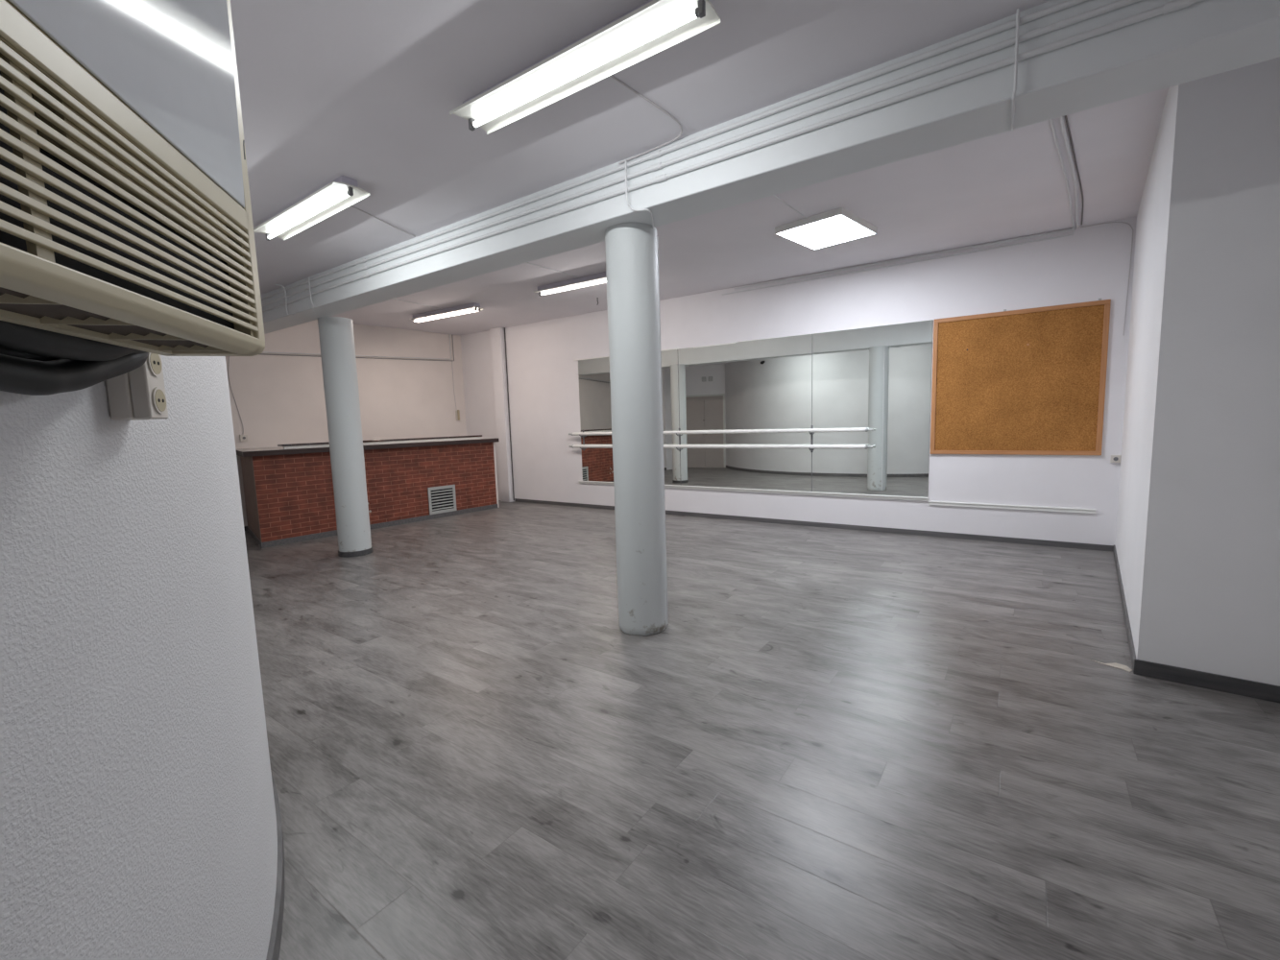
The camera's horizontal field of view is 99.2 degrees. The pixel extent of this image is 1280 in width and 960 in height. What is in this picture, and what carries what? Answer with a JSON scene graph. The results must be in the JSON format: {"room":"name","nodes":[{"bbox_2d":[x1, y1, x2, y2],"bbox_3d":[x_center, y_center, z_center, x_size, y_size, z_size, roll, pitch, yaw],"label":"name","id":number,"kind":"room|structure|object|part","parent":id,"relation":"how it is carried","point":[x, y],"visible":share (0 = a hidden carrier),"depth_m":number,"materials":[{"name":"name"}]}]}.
{"room":"dance studio","nodes":[
{"label":"dance studio","id":0,"kind":"room"},
{"bbox_2d":[0,355,277,959],"bbox_3d":[-3.013,-0.173,2.014,6.827,3.090,2.136,4,9,43],"label":"wall","id":1,"kind":"structure","parent":0,"point":[138,818],"depth_m":0.91,"materials":[{"name":"paint"}]},
{"bbox_2d":[0,0,265,356],"bbox_3d":[-0.665,-0.490,0.453,0.297,0.660,0.840,-3,6,-15],"label":"air conditioner","id":2,"kind":"object","parent":1,"relation":"attached to","point":[126,216],"visible":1,"depth_m":0.60,"materials":[{"name":"beige plastic"}]},
{"bbox_2d":[0,346,58,361],"bbox_3d":[-0.768,-0.197,0.585,0.037,0.128,0.664,-3,6,-15],"label":"hose","id":3,"kind":"object","parent":2,"relation":"hanging from","point":[3,350],"visible":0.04,"depth_m":0.68,"materials":[{"name":"rubber"}]},
{"bbox_2d":[0,320,146,361],"bbox_3d":[-0.726,-0.216,0.601,0.048,0.138,0.680,-3,6,-15],"label":"hose","id":4,"kind":"object","parent":2,"relation":"hanging from","point":[16,337],"visible":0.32,"depth_m":0.68,"materials":[{"name":"rubber"}]},
{"bbox_2d":[0,352,148,395],"bbox_3d":[-0.745,-0.166,0.591,0.045,0.136,0.660,-3,6,-15],"label":"hose","id":5,"kind":"object","parent":2,"relation":"hanging from","point":[17,374],"visible":0.73,"depth_m":0.70,"materials":[{"name":"rubber"}]},
{"bbox_2d":[0,287,226,355],"bbox_3d":[-0.605,-0.177,0.501,0.679,0.024,0.600,3,8,34],"label":"air vent","id":6,"kind":"object","parent":2,"relation":"attached to","point":[118,316],"depth_m":0.62,"materials":[{"name":"beige plastic"}]},
{"bbox_3d":[-0.535,-0.607,0.471,0.008,0.420,0.794,-3,6,-15],"label":"panel","id":7,"kind":"part","parent":2,"relation":"part of","materials":[{"name":"white plastic"}]},
{"bbox_3d":[-0.592,-0.352,0.665,0.021,0.054,0.330,-3,6,-15],"label":"plate","id":8,"kind":"part","parent":2,"relation":"part of","materials":[{"name":"beige plastic"}]},
{"bbox_2d":[105,352,168,420],"bbox_3d":[-0.870,-0.170,0.943,0.060,0.130,0.068,-4,7,-20],"label":"wall socket","id":9,"kind":"object","parent":1,"relation":"attached to","point":[138,394],"visible":0.8,"depth_m":0.92,"materials":[{"name":"beige plastic"}]},
{"bbox_2d":[265,773,284,959],"bbox_3d":[-2.931,1.322,2.193,6.853,0.075,2.104,4,9,44],"label":"baseboard","id":10,"kind":"structure","parent":1,"relation":"attached to","point":[274,948],"depth_m":1.70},
{"bbox_2d":[225,319,466,526],"bbox_3d":[-5.731,-0.951,8.809,0.200,3.328,6.504,3,8,39],"label":"wall","id":11,"kind":"structure","parent":0,"point":[279,399],"depth_m":9.61,"materials":[{"name":"beige paint"}]},
{"bbox_2d":[228,356,243,434],"bbox_3d":[-6.082,-1.286,8.187,0.015,1.212,0.124,4,8,40],"label":"cable","id":12,"kind":"object","parent":11,"relation":"attached to","point":[229,356],"visible":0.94,"depth_m":8.17,"materials":[{"name":"paint"}]},
{"bbox_2d":[239,434,247,441],"bbox_3d":[-6.022,-0.639,8.281,0.044,0.100,0.100,3,8,39],"label":"wall socket","id":13,"kind":"object","parent":11,"relation":"attached to","point":[243,438],"visible":1,"depth_m":8.26,"materials":[{"name":"beige plastic"}]},
{"bbox_2d":[262,336,451,360],"bbox_3d":[-5.655,-2.256,8.632,0.017,0.689,5.912,3,8,39],"label":"pipe","id":14,"kind":"object","parent":11,"relation":"attached to","point":[449,336],"visible":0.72,"depth_m":9.77,"materials":[{"name":"white metal"}]},
{"bbox_2d":[455,410,459,420],"bbox_3d":[-3.693,-1.320,11.071,0.058,0.210,0.090,3,8,39],"label":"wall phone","id":15,"kind":"object","parent":11,"relation":"attached to","point":[457,412],"visible":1,"depth_m":11.05,"materials":[{"name":"beige plastic"}]},
{"bbox_2d":[230,0,1051,294],"bbox_3d":[-3.341,-1.974,2.701,11.900,0.360,5.098,2,8,34],"label":"ceiling","id":16,"kind":"structure","parent":0,"point":[364,91],"depth_m":2.58,"materials":[{"name":"paint"}]},
{"bbox_2d":[253,175,370,241],"bbox_3d":[-2.370,-1.893,3.852,1.340,0.108,0.235,3,8,36],"label":"lamp","id":17,"kind":"object","parent":16,"relation":"attached to","point":[343,192],"visible":1,"depth_m":3.77,"materials":[{"name":"white metal"}]},
{"bbox_2d":[350,205,415,237],"bbox_3d":[-1.980,-1.990,4.178,0.028,0.011,0.763,0,6,17],"label":"cable","id":18,"kind":"object","parent":16,"relation":"attached to","point":[350,205],"visible":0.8,"depth_m":4.18,"materials":[{"name":"paint"}]},
{"bbox_2d":[449,0,720,134],"bbox_3d":[-0.310,-1.795,2.375,1.340,0.108,0.235,2,8,34],"label":"lamp","id":19,"kind":"object","parent":16,"relation":"attached to","point":[653,27],"visible":1,"depth_m":2.30,"materials":[{"name":"white metal"}]},
{"bbox_2d":[609,74,682,164],"bbox_3d":[0.030,-1.902,2.875,0.391,0.025,0.909,-1,6,5],"label":"cable","id":20,"kind":"object","parent":16,"relation":"attached to","point":[612,76],"visible":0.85,"depth_m":2.87,"materials":[{"name":"paint"}]},
{"bbox_2d":[329,87,1168,335],"bbox_3d":[-0.692,-2.594,6.562,11.900,0.120,4.659,2,8,34],"label":"ceiling","id":21,"kind":"structure","parent":0,"point":[1009,184],"depth_m":5.17,"materials":[{"name":"paint"}]},
{"bbox_2d":[392,298,440,309],"bbox_3d":[-3.623,-2.541,7.494,0.022,0.012,2.204,2,7,29],"label":"cable","id":22,"kind":"object","parent":21,"relation":"attached to","point":[393,299],"visible":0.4,"depth_m":8.05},
{"bbox_2d":[409,302,483,322],"bbox_3d":[-3.066,-2.622,8.568,1.500,0.116,0.200,2,7,31],"label":"lamp","id":23,"kind":"object","parent":21,"relation":"attached to","point":[470,307],"visible":1,"depth_m":8.48,"materials":[{"name":"white metal"}]},
{"bbox_2d":[526,262,577,277],"bbox_3d":[-1.440,-2.442,5.973,0.017,0.012,2.200,3,8,36],"label":"cable","id":24,"kind":"object","parent":21,"relation":"attached to","point":[526,262],"visible":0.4,"depth_m":6.49,"materials":[{"name":"white plastic"}]},
{"bbox_2d":[533,271,606,296],"bbox_3d":[-0.735,-2.516,6.948,1.500,0.116,0.200,2,7,33],"label":"lamp","id":25,"kind":"object","parent":21,"relation":"attached to","point":[601,277],"visible":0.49,"depth_m":7.00,"materials":[{"name":"white metal"}]},
{"bbox_2d":[260,0,1279,334],"bbox_3d":[-1.852,-2.022,4.758,10.887,0.556,0.318,3,8,35],"label":"ceiling beam","id":26,"kind":"structure","parent":21,"relation":"attached to","point":[1203,38],"depth_m":2.59,"materials":[{"name":"paint"}]},
{"bbox_2d":[275,284,295,314],"bbox_3d":[-3.853,-1.965,5.942,0.194,0.332,0.058,-1,6,3],"label":"cable","id":27,"kind":"object","parent":26,"relation":"attached to","point":[276,284],"visible":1,"depth_m":5.95,"materials":[{"name":"white plastic"}]},
{"bbox_2d":[308,276,314,313],"bbox_3d":[-3.475,-1.951,5.757,0.040,0.320,0.299,-5,7,-27],"label":"cable","id":28,"kind":"object","parent":26,"relation":"attached to","point":[308,277],"visible":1,"depth_m":5.63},
{"bbox_2d":[624,159,653,229],"bbox_3d":[0.069,-1.794,3.490,0.143,0.335,0.469,1,7,24],"label":"cable","id":29,"kind":"object","parent":26,"relation":"attached to","point":[627,201],"visible":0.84,"depth_m":3.31,"materials":[{"name":"white plastic"}]},
{"bbox_2d":[261,0,1088,300],"bbox_3d":[-1.951,-1.995,4.618,10.858,0.046,0.033,3,8,35],"label":"conduit","id":30,"kind":"object","parent":26,"relation":"attached to","point":[1069,3],"visible":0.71,"depth_m":2.80,"materials":[{"name":"white plastic"}]},
{"bbox_2d":[261,0,1141,306],"bbox_3d":[-1.949,-1.929,4.625,10.858,0.045,0.033,3,8,35],"label":"conduit","id":31,"kind":"object","parent":26,"relation":"attached to","point":[1119,4],"visible":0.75,"depth_m":2.70,"materials":[{"name":"white plastic"}]},
{"bbox_2d":[262,0,1203,313],"bbox_3d":[-1.947,-1.861,4.633,10.858,0.043,0.033,3,8,35],"label":"conduit","id":32,"kind":"object","parent":26,"relation":"attached to","point":[1175,5],"visible":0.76,"depth_m":2.58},
{"bbox_2d":[1010,8,1019,131],"bbox_3d":[1.600,-1.734,2.328,0.016,0.326,0.334,2,7,32],"label":"cable","id":33,"kind":"object","parent":26,"relation":"attached to","point":[1018,10],"visible":1,"depth_m":2.19,"materials":[{"name":"white plastic"}]},
{"bbox_2d":[772,194,806,218],"bbox_3d":[0.918,-2.324,4.240,0.035,0.013,2.060,3,8,37],"label":"cable","id":34,"kind":"object","parent":21,"relation":"attached to","point":[775,196],"visible":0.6,"depth_m":4.75,"materials":[{"name":"white plastic"}]},
{"bbox_2d":[774,207,877,249],"bbox_3d":[1.829,-2.447,5.344,0.670,0.060,0.790,4,9,45],"label":"panel light","id":35,"kind":"object","parent":21,"relation":"attached to","point":[836,226],"visible":1,"depth_m":5.25,"materials":[{"name":"white paint"}]},
{"bbox_2d":[721,119,1074,294],"bbox_3d":[1.640,-2.388,4.977,3.949,0.080,4.150,2,8,34],"label":"conduit","id":36,"kind":"object","parent":21,"relation":"attached to","point":[1050,120],"visible":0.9,"depth_m":5.86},
{"bbox_2d":[734,116,1078,289],"bbox_3d":[1.735,-2.409,4.910,3.781,0.034,4.152,2,8,34],"label":"conduit","id":37,"kind":"object","parent":21,"relation":"attached to","point":[1061,119],"visible":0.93,"depth_m":5.80,"materials":[{"name":"white plastic"}]},
{"bbox_2d":[1064,115,1083,224],"bbox_3d":[3.114,-2.355,3.919,0.049,0.012,4.089,4,8,41],"label":"cable","id":38,"kind":"object","parent":21,"relation":"attached to","point":[1066,117],"visible":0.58,"depth_m":4.04,"materials":[{"name":"grey plastic"}]},
{"bbox_2d":[244,500,1279,959],"bbox_3d":[-1.976,1.085,4.907,11.900,0.100,9.600,2,8,34],"label":"floor","id":39,"kind":"structure","parent":0,"point":[832,743],"depth_m":2.42,"materials":[{"name":"grey laminate"}]},
{"bbox_2d":[317,316,373,557],"bbox_3d":[-3.492,-0.484,6.470,0.378,2.772,0.378,2,8,34],"label":"round column","id":40,"kind":"structure","parent":39,"relation":"on","point":[336,333],"depth_m":6.34,"materials":[{"name":"paint"}]},
{"bbox_2d":[235,434,499,548],"bbox_3d":[-4.416,0.007,8.898,1.803,1.326,3.840,3,8,39],"label":"bar","id":41,"kind":"object","parent":39,"relation":"on","point":[289,494],"visible":0.93,"depth_m":8.24,"materials":[{"name":"brick"}]},
{"bbox_2d":[235,438,480,452],"bbox_3d":[-4.443,-0.560,8.838,1.785,0.057,3.810,3,8,39],"label":"countertop","id":42,"kind":"structure","parent":41,"relation":"on","point":[276,447],"depth_m":7.89,"materials":[{"name":"laminate"}]},
{"bbox_3d":[-4.406,0.623,9.024,1.682,0.075,3.688,3,8,39],"label":"skirting","id":43,"kind":"part","parent":41,"relation":"part of","materials":[{"name":"grey"}]},
{"bbox_3d":[-3.943,-0.640,8.720,0.170,0.030,3.200,3,8,39],"label":"rail","id":44,"kind":"part","parent":41,"relation":"part of","materials":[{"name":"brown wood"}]},
{"bbox_2d":[427,484,456,514],"bbox_3d":[-3.284,0.324,9.049,0.019,0.445,0.490,3,8,39],"label":"vent","id":45,"kind":"object","parent":41,"relation":"attached to","point":[441,498],"depth_m":9.04,"materials":[{"name":"grey metal"}]},
{"bbox_2d":[489,327,513,502],"bbox_3d":[-2.665,-1.232,10.538,0.280,3.328,0.120,2,8,34],"label":"pilaster","id":46,"kind":"object","parent":39,"relation":"on","point":[496,334],"visible":1,"depth_m":10.48,"materials":[{"name":"white paint"}]},
{"bbox_2d":[604,222,667,635],"bbox_3d":[-0.018,-0.302,3.837,0.357,2.772,0.357,2,8,34],"label":"round column","id":47,"kind":"structure","parent":39,"relation":"on","point":[632,271],"depth_m":3.69,"materials":[{"name":"paint"}]},
{"bbox_2d":[656,236,668,624],"bbox_3d":[0.159,-0.303,3.886,0.016,2.752,0.016,2,8,34],"label":"conduit","id":48,"kind":"object","parent":47,"relation":"attached to","point":[657,236],"visible":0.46,"depth_m":3.88,"materials":[{"name":"white plastic"}]},
{"bbox_2d":[1090,659,1132,672],"bbox_3d":[2.759,1.077,3.183,0.081,0.004,0.184,-5,7,-29],"label":"plaster patch","id":49,"kind":"object","parent":39,"relation":"on","point":[1114,664],"visible":1,"depth_m":3.16,"materials":[{"name":"white paint"}]},
{"bbox_2d":[460,217,1136,545],"bbox_3d":[0.702,-1.106,8.443,10.657,3.328,0.200,2,8,34],"label":"wall","id":50,"kind":"structure","parent":0,"point":[1091,264],"depth_m":6.68,"materials":[{"name":"white paint"}]},
{"bbox_2d":[504,327,514,500],"bbox_3d":[-2.515,-1.246,10.482,0.018,3.298,0.018,2,8,34],"label":"pipe","id":51,"kind":"object","parent":50,"relation":"attached to","point":[504,327],"visible":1,"depth_m":10.47,"materials":[{"name":"grey metal"}]},
{"bbox_2d":[573,356,609,361],"bbox_3d":[-0.822,-2.058,9.229,0.774,0.015,0.020,2,8,34],"label":"frame","id":52,"kind":"object","parent":50,"relation":"attached to","point":[603,356],"depth_m":9.21,"materials":[{"name":"white paint"}]},
{"bbox_2d":[578,357,613,482],"bbox_3d":[-0.756,-1.013,9.324,0.687,2.089,0.007,2,8,34],"label":"mirror","id":53,"kind":"object","parent":50,"relation":"attached to","point":[594,398],"depth_m":9.31,"materials":[{"name":"clear glass"}]},
{"bbox_2d":[661,349,680,485],"bbox_3d":[0.484,-0.959,8.481,0.294,2.089,0.007,2,8,34],"label":"mirror","id":54,"kind":"object","parent":50,"relation":"attached to","point":[669,358],"depth_m":8.48,"materials":[{"name":"clear glass"}]},
{"bbox_2d":[676,428,680,451],"bbox_3d":[0.585,-0.619,8.382,0.026,0.364,0.116,2,8,34],"label":"bracket","id":55,"kind":"object","parent":50,"relation":"attached to","point":[679,435],"visible":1,"depth_m":8.41,"materials":[{"name":"grey metal"}]},
{"bbox_2d":[568,444,872,449],"bbox_3d":[0.831,-0.505,8.207,5.020,0.056,0.056,2,8,34],"label":"ballet barre","id":56,"kind":"object","parent":55,"relation":"attached to","point":[837,446],"visible":1,"depth_m":7.68,"materials":[{"name":"white paint"}]},
{"bbox_2d":[568,427,873,435],"bbox_3d":[0.824,-0.717,8.184,5.020,0.056,0.056,2,8,34],"label":"ballet barre","id":57,"kind":"object","parent":55,"relation":"attached to","point":[861,429],"visible":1,"depth_m":7.62,"materials":[{"name":"white paint"}]},
{"bbox_2d":[677,362,680,469],"bbox_3d":[0.610,-0.953,8.397,0.008,2.090,0.010,2,8,34],"label":"joint","id":58,"kind":"object","parent":50,"relation":"attached to","point":[678,362],"visible":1,"depth_m":8.38,"materials":[{"name":"grey"}]},
{"bbox_2d":[693,341,735,348],"bbox_3d":[1.082,-1.964,7.938,0.666,0.016,0.020,2,8,34],"label":"trim","id":59,"kind":"structure","parent":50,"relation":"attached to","point":[735,342],"depth_m":7.93,"materials":[{"name":"white paint"}]},
{"bbox_2d":[677,334,812,491],"bbox_3d":[1.450,-0.917,7.825,2.026,2.090,0.007,2,8,34],"label":"mirror","id":60,"kind":"object","parent":50,"relation":"attached to","point":[764,383],"visible":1,"depth_m":7.76,"materials":[{"name":"clear glass"}]},
{"bbox_2d":[578,481,928,501],"bbox_3d":[1.196,0.132,8.123,5.525,0.041,0.034,2,8,34],"label":"ledge","id":61,"kind":"object","parent":50,"relation":"attached to","point":[586,482],"visible":1,"depth_m":7.50,"materials":[{"name":"white paint"}]},
{"bbox_2d":[808,425,813,452],"bbox_3d":[2.267,-0.545,7.239,0.026,0.364,0.116,2,8,34],"label":"bracket","id":62,"kind":"object","parent":50,"relation":"attached to","point":[810,449],"visible":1,"depth_m":7.28,"materials":[{"name":"grey metal"}]},
{"bbox_3d":[2.297,-0.551,7.285,0.026,0.364,0.006,3,8,34],"label":"plate","id":63,"kind":"part","parent":62,"relation":"part of","materials":[{"name":"white metal"}]},
{"bbox_2d":[811,361,812,491],"bbox_3d":[2.291,-0.880,7.255,0.008,2.090,0.010,2,8,34],"label":"joint","id":64,"kind":"object","parent":50,"relation":"attached to","point":[811,361],"visible":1,"depth_m":7.25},
{"bbox_2d":[514,498,1113,551],"bbox_3d":[1.245,0.552,8.157,8.918,0.062,0.013,2,8,34],"label":"baseboard","id":65,"kind":"structure","parent":50,"relation":"attached to","point":[1091,546],"depth_m":6.93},
{"bbox_2d":[812,319,932,497],"bbox_3d":[2.871,-0.855,6.860,1.395,2.090,0.007,2,8,34],"label":"mirror","id":66,"kind":"object","parent":50,"relation":"attached to","point":[879,378],"visible":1,"depth_m":6.82,"materials":[{"name":"clear glass"}]},
{"bbox_2d":[928,501,1096,513],"bbox_3d":[4.130,0.304,6.140,1.555,0.047,0.026,2,8,34],"label":"ledge","id":67,"kind":"object","parent":50,"relation":"attached to","point":[941,503],"depth_m":6.09,"materials":[{"name":"white paint"}]},
{"bbox_2d":[930,298,1110,455],"bbox_3d":[4.094,-1.073,5.986,1.569,1.589,0.026,2,8,34],"label":"cork board","id":68,"kind":"object","parent":50,"relation":"attached to","point":[1030,381],"visible":1,"depth_m":5.94,"materials":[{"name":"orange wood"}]},
{"bbox_3d":[3.465,-1.089,6.415,0.045,1.477,0.026,3,8,34],"label":"frame rail","id":69,"kind":"part","parent":68,"relation":"part of","materials":[{"name":"orange wood"}]},
{"bbox_3d":[4.117,-0.306,6.070,1.569,0.045,0.026,3,8,34],"label":"frame rail","id":70,"kind":"part","parent":68,"relation":"part of","materials":[{"name":"orange wood"}]},
{"bbox_3d":[4.072,-1.818,5.905,1.569,0.045,0.026,3,8,34],"label":"frame rail","id":71,"kind":"part","parent":68,"relation":"part of","materials":[{"name":"orange wood"}]},
{"bbox_3d":[4.724,-1.034,5.560,0.045,1.477,0.026,3,8,34],"label":"frame rail","id":72,"kind":"part","parent":68,"relation":"part of","materials":[{"name":"orange wood"}]},
{"bbox_2d":[1081,221,1133,336],"bbox_3d":[4.664,-2.008,5.483,0.409,1.122,0.008,2,8,34],"label":"cable","id":73,"kind":"object","parent":50,"relation":"attached to","point":[1111,222],"visible":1,"depth_m":5.39,"materials":[{"name":"paint"}]},
{"bbox_2d":[1110,455,1121,462],"bbox_3d":[4.862,-0.216,5.568,0.080,0.080,0.032,2,8,34],"label":"wall socket","id":74,"kind":"object","parent":50,"relation":"attached to","point":[1114,458],"visible":1,"depth_m":5.56,"materials":[{"name":"beige plastic"}]},
{"bbox_2d":[1115,56,1279,686],"bbox_3d":[4.031,-0.723,3.995,0.873,3.328,3.438,2,8,34],"label":"wall","id":75,"kind":"structure","parent":0,"point":[1197,532],"depth_m":2.77,"materials":[{"name":"paint"}]},
{"bbox_2d":[1112,545,1136,671],"bbox_3d":[3.858,0.882,4.365,0.013,0.070,3.382,3,8,39],"label":"baseboard","id":76,"kind":"structure","parent":75,"relation":"attached to","point":[1123,603],"depth_m":3.82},
{"bbox_2d":[1133,658,1279,703],"bbox_3d":[2.993,1.061,2.890,0.552,0.085,0.014,3,8,39],"label":"baseboard","id":77,"kind":"object","parent":75,"relation":"attached to","point":[1210,681],"visible":1,"depth_m":2.87,"materials":[{"name":"black plastic"}]}
]}

